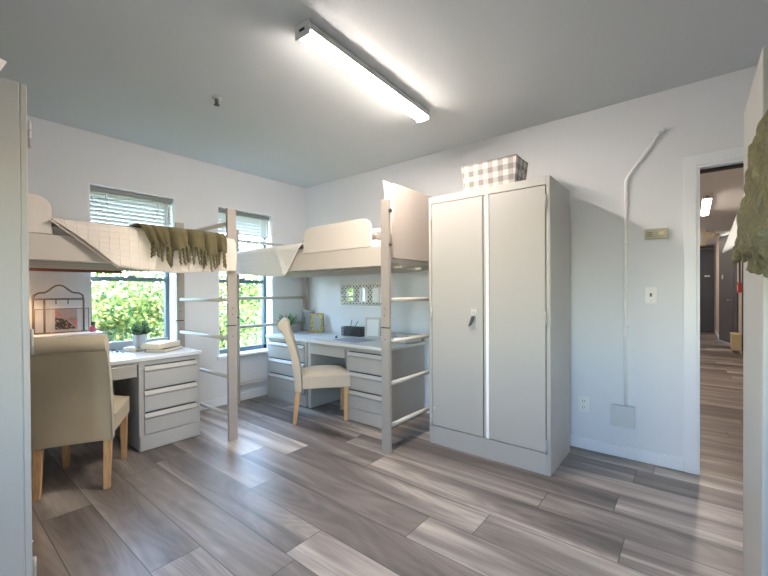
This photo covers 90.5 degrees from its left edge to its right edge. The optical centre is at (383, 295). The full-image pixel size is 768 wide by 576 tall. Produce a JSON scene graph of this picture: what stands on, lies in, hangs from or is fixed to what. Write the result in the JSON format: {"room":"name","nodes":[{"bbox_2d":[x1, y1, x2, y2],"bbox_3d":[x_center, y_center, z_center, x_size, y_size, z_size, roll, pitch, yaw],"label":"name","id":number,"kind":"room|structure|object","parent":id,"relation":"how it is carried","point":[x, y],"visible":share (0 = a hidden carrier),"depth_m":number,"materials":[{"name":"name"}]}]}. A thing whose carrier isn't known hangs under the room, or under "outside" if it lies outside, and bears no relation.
{"room":"dormitory room","nodes":[
{"label":"dormitory room","id":0,"kind":"room"},
{"bbox_2d":[27,115,304,401],"bbox_3d":[-2.341,-0.093,3.584,0.190,2.598,4.150,0,1,39],"label":"wall","id":1,"kind":"structure","parent":0,"point":[62,159],"depth_m":3.81,"materials":[{"name":"paint"}]},
{"bbox_2d":[88,182,175,339],"bbox_3d":[-2.347,-0.127,3.557,0.215,1.665,0.740,0,1,39],"label":"window","id":2,"kind":"structure","parent":1,"relation":"in","point":[168,279],"depth_m":3.77,"materials":[{"name":"paint"}]},
{"bbox_2d":[90,186,171,226],"bbox_3d":[-2.329,-0.692,3.535,0.050,0.500,0.664,0,1,39],"label":"blind","id":3,"kind":"object","parent":2,"relation":"attached to","point":[118,204],"visible":0.42,"depth_m":3.49,"materials":[{"name":"plastic"}]},
{"bbox_2d":[44,387,267,448],"bbox_3d":[-2.266,1.163,3.514,0.013,0.085,3.914,0,1,39],"label":"baseboard","id":4,"kind":"structure","parent":1,"relation":"attached to","point":[264,391],"depth_m":4.32,"materials":[{"name":"paint"}]},
{"bbox_2d":[217,206,272,359],"bbox_3d":[-1.638,-0.137,4.432,0.215,1.665,0.733,0,1,39],"label":"window","id":5,"kind":"structure","parent":1,"relation":"in","point":[266,282],"depth_m":4.65,"materials":[{"name":"paint"}]},
{"bbox_2d":[218,208,268,241],"bbox_3d":[-1.620,-0.802,4.410,0.050,0.300,0.657,0,1,39],"label":"blind","id":6,"kind":"object","parent":5,"relation":"attached to","point":[245,222],"visible":0.68,"depth_m":4.46,"materials":[{"name":"plastic"}]},
{"bbox_2d":[0,0,767,187],"bbox_3d":[-0.323,-1.451,1.857,5.520,0.120,4.030,0,1,39],"label":"ceiling","id":7,"kind":"structure","parent":0,"point":[147,73],"depth_m":2.32,"materials":[{"name":"paint"}]},
{"bbox_2d":[211,95,221,106],"bbox_3d":[-1.181,-1.364,2.688,0.070,0.055,0.070,0,1,39],"label":"sprinkler head","id":8,"kind":"object","parent":7,"relation":"attached to","point":[217,99],"visible":1,"depth_m":2.68},
{"bbox_2d":[295,18,428,123],"bbox_3d":[-0.059,-1.359,2.429,0.108,0.074,1.216,0,0,36],"label":"ceiling light","id":9,"kind":"object","parent":7,"relation":"attached to","point":[307,31],"visible":1,"depth_m":2.24,"materials":[{"name":"grey plastic"}]},
{"bbox_2d":[32,332,743,575],"bbox_3d":[3.273,1.157,6.218,5.320,0.001,15.610,0,1,39],"label":"floor","id":10,"kind":"structure","parent":0,"point":[319,495],"depth_m":2.17,"materials":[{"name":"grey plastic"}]},
{"bbox_2d":[0,77,36,575],"bbox_3d":[-1.808,0.227,1.498,0.935,1.980,0.543,0,1,39],"label":"wardrobe","id":11,"kind":"object","parent":10,"relation":"on","point":[16,335],"visible":1,"depth_m":1.36,"materials":[{"name":"metal"}]},
{"bbox_2d":[0,58,6,70],"bbox_3d":[-1.677,-0.834,1.345,0.480,0.136,0.440,0,1,39],"label":"cushion","id":12,"kind":"object","parent":11,"relation":"on","point":[2,62],"visible":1,"depth_m":1.36,"materials":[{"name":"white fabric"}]},
{"bbox_2d":[30,335,129,501],"bbox_3d":[-1.973,0.726,2.487,0.412,0.970,0.669,0,0,-23],"label":"dining chair","id":13,"kind":"object","parent":10,"relation":"on","point":[73,401],"visible":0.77,"depth_m":2.29,"materials":[{"name":"beige fabric"}]},
{"bbox_2d":[113,395,129,412],"bbox_3d":[-2.018,0.746,2.593,0.412,0.050,0.440,0,0,-23],"label":"seat cushion","id":14,"kind":"object","parent":13,"relation":"on","point":[119,401],"depth_m":2.68,"materials":[{"name":"beige fabric"}]},
{"bbox_2d":[31,337,201,476],"bbox_3d":[-2.306,0.808,2.874,0.664,0.796,1.555,0,1,39],"label":"desk","id":15,"kind":"object","parent":10,"relation":"on","point":[163,388],"visible":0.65,"depth_m":3.05,"materials":[{"name":"laminate"}]},
{"bbox_2d":[34,331,104,337],"bbox_3d":[-2.542,0.391,2.864,0.240,0.185,0.670,0,1,39],"label":"shelf","id":16,"kind":"object","parent":15,"relation":"on","point":[85,333],"visible":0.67,"depth_m":2.94,"materials":[{"name":"white plastic"}]},
{"bbox_2d":[32,285,88,334],"bbox_3d":[-2.542,0.107,3.001,0.066,0.380,0.340,0,1,39],"label":"wire rack","id":17,"kind":"object","parent":16,"relation":"on","point":[52,287],"visible":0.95,"depth_m":2.96,"materials":[{"name":"brown metal"}]},
{"bbox_2d":[50,306,80,332],"bbox_3d":[-2.524,0.189,3.022,0.010,0.200,0.190,0,1,39],"label":"art print","id":18,"kind":"object","parent":17,"relation":"in","point":[61,320],"visible":1,"depth_m":3.02,"materials":[{"name":"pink paper"}]},
{"bbox_2d":[89,321,96,331],"bbox_3d":[-2.361,0.254,3.090,0.048,0.082,0.048,0,1,39],"label":"bottle","id":19,"kind":"object","parent":16,"relation":"on","point":[93,328],"visible":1,"depth_m":3.08,"materials":[{"name":"glass"}]},
{"bbox_2d":[123,346,144,351],"bbox_3d":[-2.120,0.461,3.309,0.150,0.034,0.200,0,0,19],"label":"book","id":20,"kind":"object","parent":15,"relation":"on","point":[130,348],"visible":0.46,"depth_m":3.23,"materials":[{"name":"white paper"}]},
{"bbox_2d":[124,320,155,346],"bbox_3d":[-2.123,0.330,3.316,0.202,0.226,0.223,0,0,-2],"label":"potted plant","id":21,"kind":"object","parent":20,"relation":"on","point":[139,335],"visible":0.99,"depth_m":3.28,"materials":[{"name":"green plant"}]},
{"bbox_2d":[145,345,182,351],"bbox_3d":[-1.898,0.463,3.296,0.180,0.028,0.250,0,0,4],"label":"book","id":22,"kind":"object","parent":15,"relation":"on","point":[168,349],"visible":0.71,"depth_m":3.19,"materials":[{"name":"paper"}]},
{"bbox_2d":[141,340,180,348],"bbox_3d":[-1.927,0.426,3.293,0.176,0.044,0.250,0,0,13],"label":"book","id":23,"kind":"object","parent":22,"relation":"on","point":[161,344],"visible":1,"depth_m":3.22,"materials":[{"name":"white paper"}]},
{"bbox_2d":[28,193,237,441],"bbox_3d":[-2.303,0.255,2.638,1.002,1.915,2.190,0,1,39],"label":"bed","id":24,"kind":"object","parent":10,"relation":"on","point":[43,246],"visible":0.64,"depth_m":3.12,"materials":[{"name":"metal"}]},
{"bbox_2d":[29,226,94,262],"bbox_3d":[-2.299,-0.326,2.627,0.900,0.194,1.980,0,1,39],"label":"mattress","id":25,"kind":"object","parent":24,"relation":"on","point":[56,230],"visible":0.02,"depth_m":2.32,"materials":[{"name":"white fabric"}]},
{"bbox_2d":[49,218,236,272],"bbox_3d":[-1.938,-0.322,2.970,0.970,0.325,1.175,0,1,39],"label":"quilt","id":26,"kind":"object","parent":25,"relation":"on","point":[121,246],"visible":0.62,"depth_m":2.54,"materials":[{"name":"white fabric"}]},
{"bbox_2d":[127,223,226,271],"bbox_3d":[-1.678,-0.338,2.982,0.700,0.327,0.616,0,1,39],"label":"throw","id":27,"kind":"object","parent":26,"relation":"on","point":[173,238],"visible":0.86,"depth_m":2.76,"materials":[{"name":"green fabric"}]},
{"bbox_2d":[265,331,340,406],"bbox_3d":[-0.911,0.826,4.485,0.722,0.724,0.633,0,1,39],"label":"dresser","id":28,"kind":"object","parent":10,"relation":"on","point":[280,369],"visible":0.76,"depth_m":4.29,"materials":[{"name":"laminate"}]},
{"bbox_2d":[279,313,297,328],"bbox_3d":[-1.173,0.337,4.613,0.363,0.254,0.309,0,1,39],"label":"potted plant","id":29,"kind":"object","parent":28,"relation":"on","point":[290,318],"visible":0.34,"depth_m":4.57,"materials":[{"name":"green plant"}]},
{"bbox_2d":[302,310,314,331],"bbox_3d":[-0.960,0.328,4.848,0.190,0.265,0.065,0,1,39],"label":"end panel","id":30,"kind":"object","parent":28,"relation":"on","point":[306,314],"visible":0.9,"depth_m":4.83,"materials":[{"name":"metal"}]},
{"bbox_2d":[310,313,323,331],"bbox_3d":[-0.831,0.344,4.733,0.165,0.232,0.057,0,0,3],"label":"picture frame","id":31,"kind":"object","parent":28,"relation":"on","point":[317,319],"visible":1,"depth_m":4.73,"materials":[{"name":"gold metal"}]},
{"bbox_2d":[313,316,320,329],"bbox_3d":[-0.831,0.345,4.732,0.101,0.171,0.004,0,-10,3],"label":"picture","id":32,"kind":"object","parent":31,"relation":"attached to","point":[316,319],"depth_m":4.73},
{"bbox_2d":[277,317,349,424],"bbox_3d":[-0.684,0.711,3.731,0.669,0.970,0.412,0,0,-12],"label":"dining chair","id":33,"kind":"object","parent":10,"relation":"on","point":[317,376],"visible":1,"depth_m":3.55,"materials":[{"name":"beige fabric"}]},
{"bbox_2d":[305,365,347,376],"bbox_3d":[-0.572,0.730,3.755,0.440,0.050,0.412,0,0,-12],"label":"seat cushion","id":34,"kind":"object","parent":33,"relation":"on","point":[317,370],"depth_m":3.61,"materials":[{"name":"beige fabric"}]},
{"bbox_2d":[236,183,431,454],"bbox_3d":[-0.494,0.151,3.912,2.206,2.085,1.002,0,1,39],"label":"bed","id":35,"kind":"object","parent":10,"relation":"on","point":[337,246],"visible":0.66,"depth_m":3.15,"materials":[{"name":"wood"}]},
{"bbox_2d":[296,240,428,272],"bbox_3d":[-0.521,-0.344,3.916,1.940,0.194,0.900,0,1,39],"label":"mattress","id":36,"kind":"object","parent":35,"relation":"on","point":[399,262],"visible":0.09,"depth_m":3.29,"materials":[{"name":"white fabric"}]},
{"bbox_2d":[236,243,302,275],"bbox_3d":[-0.900,-0.338,4.150,1.116,0.303,0.975,0,1,39],"label":"quilt","id":37,"kind":"object","parent":36,"relation":"on","point":[277,260],"visible":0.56,"depth_m":3.75,"materials":[{"name":"white fabric"}]},
{"bbox_2d":[372,228,391,241],"bbox_3d":[0.022,-0.505,3.332,0.300,0.117,0.600,0,1,39],"label":"pillow","id":38,"kind":"object","parent":36,"relation":"on","point":[376,233],"visible":0.12,"depth_m":3.07,"materials":[{"name":"white fabric"}]},
{"bbox_2d":[383,180,428,238],"bbox_3d":[0.202,-0.691,3.294,0.101,0.470,0.630,0,1,44],"label":"pillow","id":39,"kind":"object","parent":36,"relation":"on","point":[386,185],"visible":0.06,"depth_m":3.07,"materials":[{"name":"white fabric"}]},
{"bbox_2d":[305,331,425,428],"bbox_3d":[-0.202,0.790,3.910,1.100,0.796,0.633,0,1,39],"label":"desk","id":40,"kind":"object","parent":10,"relation":"on","point":[362,360],"visible":0.56,"depth_m":3.59,"materials":[{"name":"laminate"}]},
{"bbox_2d":[312,335,345,338],"bbox_3d":[-0.611,0.463,4.203,0.240,0.002,0.340,-1,1,-45],"label":"paper sheet","id":41,"kind":"object","parent":40,"relation":"on","point":[322,336],"visible":1,"depth_m":4.16,"materials":[{"name":"white paper"}]},
{"bbox_2d":[341,326,364,336],"bbox_3d":[-0.346,0.410,4.309,0.280,0.103,0.112,0,0,35],"label":"caddy","id":42,"kind":"object","parent":40,"relation":"on","point":[353,332],"visible":0.91,"depth_m":4.28,"materials":[{"name":"black metal"}]},
{"bbox_2d":[333,337,374,342],"bbox_3d":[-0.308,0.462,3.925,0.280,0.003,0.360,-1,1,-43],"label":"desk mat","id":43,"kind":"object","parent":40,"relation":"on","point":[352,339],"visible":1,"depth_m":3.89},
{"bbox_2d":[365,317,380,337],"bbox_3d":[-0.122,0.352,4.120,0.170,0.218,0.055,0,0,9],"label":"picture frame","id":44,"kind":"object","parent":40,"relation":"on","point":[372,325],"visible":0.94,"depth_m":4.12,"materials":[{"name":"grey plastic"}]},
{"bbox_2d":[367,320,378,335],"bbox_3d":[-0.122,0.352,4.119,0.126,0.176,0.004,0,-10,9],"label":"picture","id":45,"kind":"object","parent":44,"relation":"attached to","point":[372,325],"depth_m":4.12},
{"bbox_2d":[380,334,420,343],"bbox_3d":[0.168,0.435,3.797,0.320,0.055,0.260,0,1,39],"label":"tray","id":46,"kind":"object","parent":40,"relation":"on","point":[393,336],"visible":0.48,"depth_m":3.78,"materials":[{"name":"white plastic"}]},
{"bbox_2d":[429,175,569,476],"bbox_3d":[0.880,0.203,2.978,0.935,1.980,0.543,0,1,39],"label":"wardrobe","id":47,"kind":"object","parent":10,"relation":"on","point":[499,255],"visible":1,"depth_m":2.73,"materials":[{"name":"metal"}]},
{"bbox_2d":[461,154,527,190],"bbox_3d":[0.860,-0.903,2.977,0.446,0.231,0.253,0,1,39],"label":"storage basket","id":48,"kind":"object","parent":47,"relation":"on","point":[511,168],"visible":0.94,"depth_m":2.87,"materials":[{"name":"fabric"}]},
{"bbox_2d":[743,45,767,575],"bbox_3d":[1.721,0.211,1.112,0.935,1.980,0.603,0,1,39],"label":"locker","id":49,"kind":"object","parent":10,"relation":"on","point":[755,287],"visible":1,"depth_m":1.32,"materials":[{"name":"metal"}]},
{"bbox_3d":[0.873,0.256,-0.026,1.002,1.915,2.190,0,1,39],"label":"bed","id":50,"kind":"object","parent":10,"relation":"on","visible":0},
{"bbox_3d":[0.866,-0.324,-0.020,0.890,0.194,1.970,0,1,39],"label":"mattress","id":51,"kind":"object","parent":50,"relation":"on","visible":0},
{"bbox_2d":[722,193,744,252],"bbox_3d":[0.896,-0.281,0.477,0.650,0.332,1.340,0,1,39],"label":"sheet","id":52,"kind":"object","parent":51,"relation":"on","point":[730,242],"visible":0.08,"depth_m":1.15,"materials":[{"name":"white fabric"}]},
{"bbox_2d":[731,110,767,277],"bbox_3d":[0.864,-0.243,0.509,0.542,0.460,1.258,0,1,39],"label":"throw","id":53,"kind":"object","parent":51,"relation":"on","point":[751,242],"visible":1,"depth_m":0.89,"materials":[{"name":"green fabric"}]},
{"bbox_2d":[471,317,476,326],"bbox_3d":[0.670,0.201,2.833,0.042,0.078,0.003,0,1,39],"label":"door handle","id":54,"kind":"object","parent":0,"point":[474,323],"depth_m":2.82,"materials":[{"name":"silver metal"}]},
{"bbox_2d":[305,65,757,458],"bbox_3d":[1.068,-0.110,3.416,5.320,2.598,0.120,0,1,39],"label":"wall","id":55,"kind":"structure","parent":0,"point":[592,154],"depth_m":2.83,"materials":[{"name":"paint"}]},
{"bbox_2d":[340,282,380,306],"bbox_3d":[-0.236,-0.004,4.379,0.750,0.275,0.024,0,1,39],"label":"wall mirror","id":56,"kind":"object","parent":55,"relation":"attached to","point":[351,294],"visible":0.82,"depth_m":4.40,"materials":[{"name":"white plastic"}]},
{"bbox_2d":[424,403,683,470],"bbox_3d":[0.493,1.147,3.807,3.933,0.085,0.016,0,1,39],"label":"baseboard","id":57,"kind":"structure","parent":55,"relation":"attached to","point":[658,459],"depth_m":2.76,"materials":[{"name":"paint"}]},
{"bbox_2d":[578,396,588,412],"bbox_3d":[1.549,0.844,2.951,0.076,0.120,0.012,0,1,39],"label":"wall outlet","id":58,"kind":"object","parent":55,"relation":"attached to","point":[583,401],"visible":1,"depth_m":2.95,"materials":[{"name":"white plastic"}]},
{"bbox_2d":[610,403,634,428],"bbox_3d":[1.739,0.877,2.769,0.152,0.153,0.055,0,1,39],"label":"junction box","id":59,"kind":"object","parent":55,"relation":"attached to","point":[620,415],"visible":1,"depth_m":2.75,"materials":[{"name":"grey plastic"}]},
{"bbox_2d":[623,127,665,405],"bbox_3d":[1.832,-0.164,2.686,0.253,1.968,0.048,0,1,39],"label":"conduit","id":60,"kind":"object","parent":55,"relation":"attached to","point":[660,130],"visible":0.98,"depth_m":2.75,"materials":[{"name":"metal"}]},
{"bbox_2d":[645,287,656,303],"bbox_3d":[1.873,0.003,2.673,0.072,0.120,0.021,0,1,39],"label":"light switch","id":61,"kind":"object","parent":55,"relation":"attached to","point":[650,292],"visible":1,"depth_m":2.67,"materials":[{"name":"white plastic"}]},
{"bbox_2d":[645,228,667,239],"bbox_3d":[1.890,-0.425,2.644,0.132,0.072,0.036,0,1,39],"label":"wall sensor","id":62,"kind":"object","parent":55,"relation":"attached to","point":[658,233],"visible":1,"depth_m":2.63,"materials":[{"name":"beige plastic"}]},
{"bbox_2d":[684,147,743,474],"bbox_3d":[2.466,0.134,2.281,1.050,2.110,0.148,0,1,39],"label":"door frame","id":63,"kind":"structure","parent":55,"relation":"in","point":[694,166],"depth_m":2.52,"materials":[{"name":"paint"}]},
{"bbox_2d":[703,244,715,332],"bbox_3d":[9.037,-0.208,11.361,1.500,2.598,0.100,0,1,39],"label":"wall","id":64,"kind":"structure","parent":0,"point":[714,248],"depth_m":10.93,"materials":[{"name":"paint"}]},
{"bbox_2d":[700,245,713,332],"bbox_3d":[9.173,-0.178,11.148,0.740,2.520,0.051,0,1,39],"label":"door","id":65,"kind":"structure","parent":64,"relation":"in","point":[706,252],"depth_m":10.99,"materials":[{"name":"wood"}]},
{"bbox_2d":[700,167,743,243],"bbox_3d":[5.776,-1.471,6.923,2.220,0.100,11.280,0,1,39],"label":"ceiling","id":66,"kind":"structure","parent":0,"point":[726,186],"depth_m":5.54,"materials":[{"name":"paint"}]},
{"bbox_2d":[700,229,705,245],"bbox_3d":[6.880,-1.257,8.396,0.340,0.359,0.244,0,1,39],"label":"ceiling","id":67,"kind":"structure","parent":66,"relation":"attached to","point":[702,231],"depth_m":8.23,"materials":[{"name":"beige paint"}]},
{"bbox_2d":[700,232,703,242],"bbox_3d":[6.804,-1.246,8.303,0.260,0.220,0.004,0,1,39],"label":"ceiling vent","id":68,"kind":"object","parent":67,"relation":"in","point":[701,233],"depth_m":8.24,"materials":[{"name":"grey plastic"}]},
{"bbox_2d":[701,193,712,215],"bbox_3d":[4.944,-1.371,5.848,0.108,0.074,1.526,0,1,39],"label":"ceiling light","id":69,"kind":"object","parent":66,"relation":"attached to","point":[706,198],"visible":1,"depth_m":5.57,"materials":[{"name":"grey plastic"}]},
{"bbox_2d":[706,232,719,238],"bbox_3d":[7.435,-1.372,8.732,0.410,0.140,0.150,0,1,39],"label":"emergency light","id":70,"kind":"object","parent":66,"relation":"attached to","point":[708,234],"visible":0.51,"depth_m":8.67,"materials":[{"name":"beige plastic"}]},
{"bbox_2d":[716,236,741,334],"bbox_3d":[6.147,-0.159,6.508,0.320,2.598,11.080,0,1,39],"label":"wall","id":71,"kind":"structure","parent":0,"point":[717,242],"depth_m":9.78,"materials":[{"name":"paint"}]},
{"bbox_2d":[719,234,733,342],"bbox_3d":[8.013,-0.152,8.941,0.102,2.510,0.960,0,0,27],"label":"door","id":72,"kind":"structure","parent":71,"relation":"in","point":[726,268],"depth_m":8.95,"materials":[{"name":"wood"}]},
{"bbox_2d":[730,332,741,350],"bbox_3d":[6.985,0.921,7.566,0.149,0.315,0.460,0,1,39],"label":"wall box","id":73,"kind":"object","parent":71,"relation":"attached to","point":[735,338],"visible":0.97,"depth_m":7.40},
{"bbox_2d":[734,263,738,332],"bbox_3d":[7.536,-0.034,8.152,0.028,2.290,0.780,0,1,39],"label":"door","id":74,"kind":"structure","parent":71,"relation":"in","point":[736,295],"depth_m":7.90,"materials":[{"name":"wood"}]},
{"bbox_2d":[737,262,740,282],"bbox_3d":[7.117,-0.473,7.636,0.031,0.480,0.320,0,1,39],"label":"frame","id":75,"kind":"object","parent":71,"relation":"attached to","point":[739,263],"visible":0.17,"depth_m":7.51,"materials":[{"name":"metal"}]},
{"bbox_2d":[737,283,740,292],"bbox_3d":[6.985,-0.141,7.490,0.053,0.190,0.240,0,1,39],"label":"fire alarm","id":76,"kind":"object","parent":71,"relation":"attached to","point":[738,284],"visible":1,"depth_m":7.40,"materials":[{"name":"red plastic"}]},
{"bbox_2d":[742,262,742,356],"bbox_3d":[6.302,-0.017,6.629,0.028,2.290,1.100,0,1,39],"label":"door","id":77,"kind":"structure","parent":71,"relation":"in","point":[742,262],"depth_m":6.95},
{"label":"outside","id":78,"kind":"structure","parent":0,"visible":0},
{"bbox_2d":[141,304,261,347],"bbox_3d":[-24.418,1.790,24.007,59.790,0.020,80.000,0,1,39],"label":"lawn","id":79,"kind":"structure","parent":78,"point":[260,341],"depth_m":16.33,"materials":[{"name":"green plant"}]},
{"bbox_2d":[92,281,119,327],"bbox_3d":[-5.616,0.309,4.331,3.430,3.388,3.813,0,0,28],"label":"tree","id":80,"kind":"object","parent":79,"relation":"on","point":[98,282],"visible":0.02,"depth_m":5.37,"materials":[{"name":"green plant"}]},
{"bbox_2d":[91,271,160,332],"bbox_3d":[-8.001,0.083,8.652,3.996,3.886,5.210,0,1,39],"label":"tree","id":81,"kind":"object","parent":79,"relation":"on","point":[96,287],"visible":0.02,"depth_m":9.62,"materials":[{"name":"green plant"}]},
{"bbox_2d":[92,271,163,341],"bbox_3d":[-4.692,0.649,6.557,3.074,2.730,3.345,0,1,39],"label":"tree","id":82,"kind":"object","parent":79,"relation":"on","point":[129,312],"visible":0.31,"depth_m":6.35,"materials":[{"name":"green plant"}]},
{"bbox_2d":[110,233,261,348],"bbox_3d":[-3.003,-0.016,7.226,2.996,3.606,2.788,0,0,-13],"label":"tree","id":83,"kind":"object","parent":79,"relation":"on","point":[245,289],"visible":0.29,"depth_m":6.91,"materials":[{"name":"green plant"}]},
{"bbox_2d":[223,237,261,344],"bbox_3d":[-3.246,0.110,12.616,3.829,4.330,4.681,0,0,7],"label":"tree","id":84,"kind":"object","parent":79,"relation":"on","point":[254,237],"visible":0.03,"depth_m":11.86,"materials":[{"name":"green plant"}]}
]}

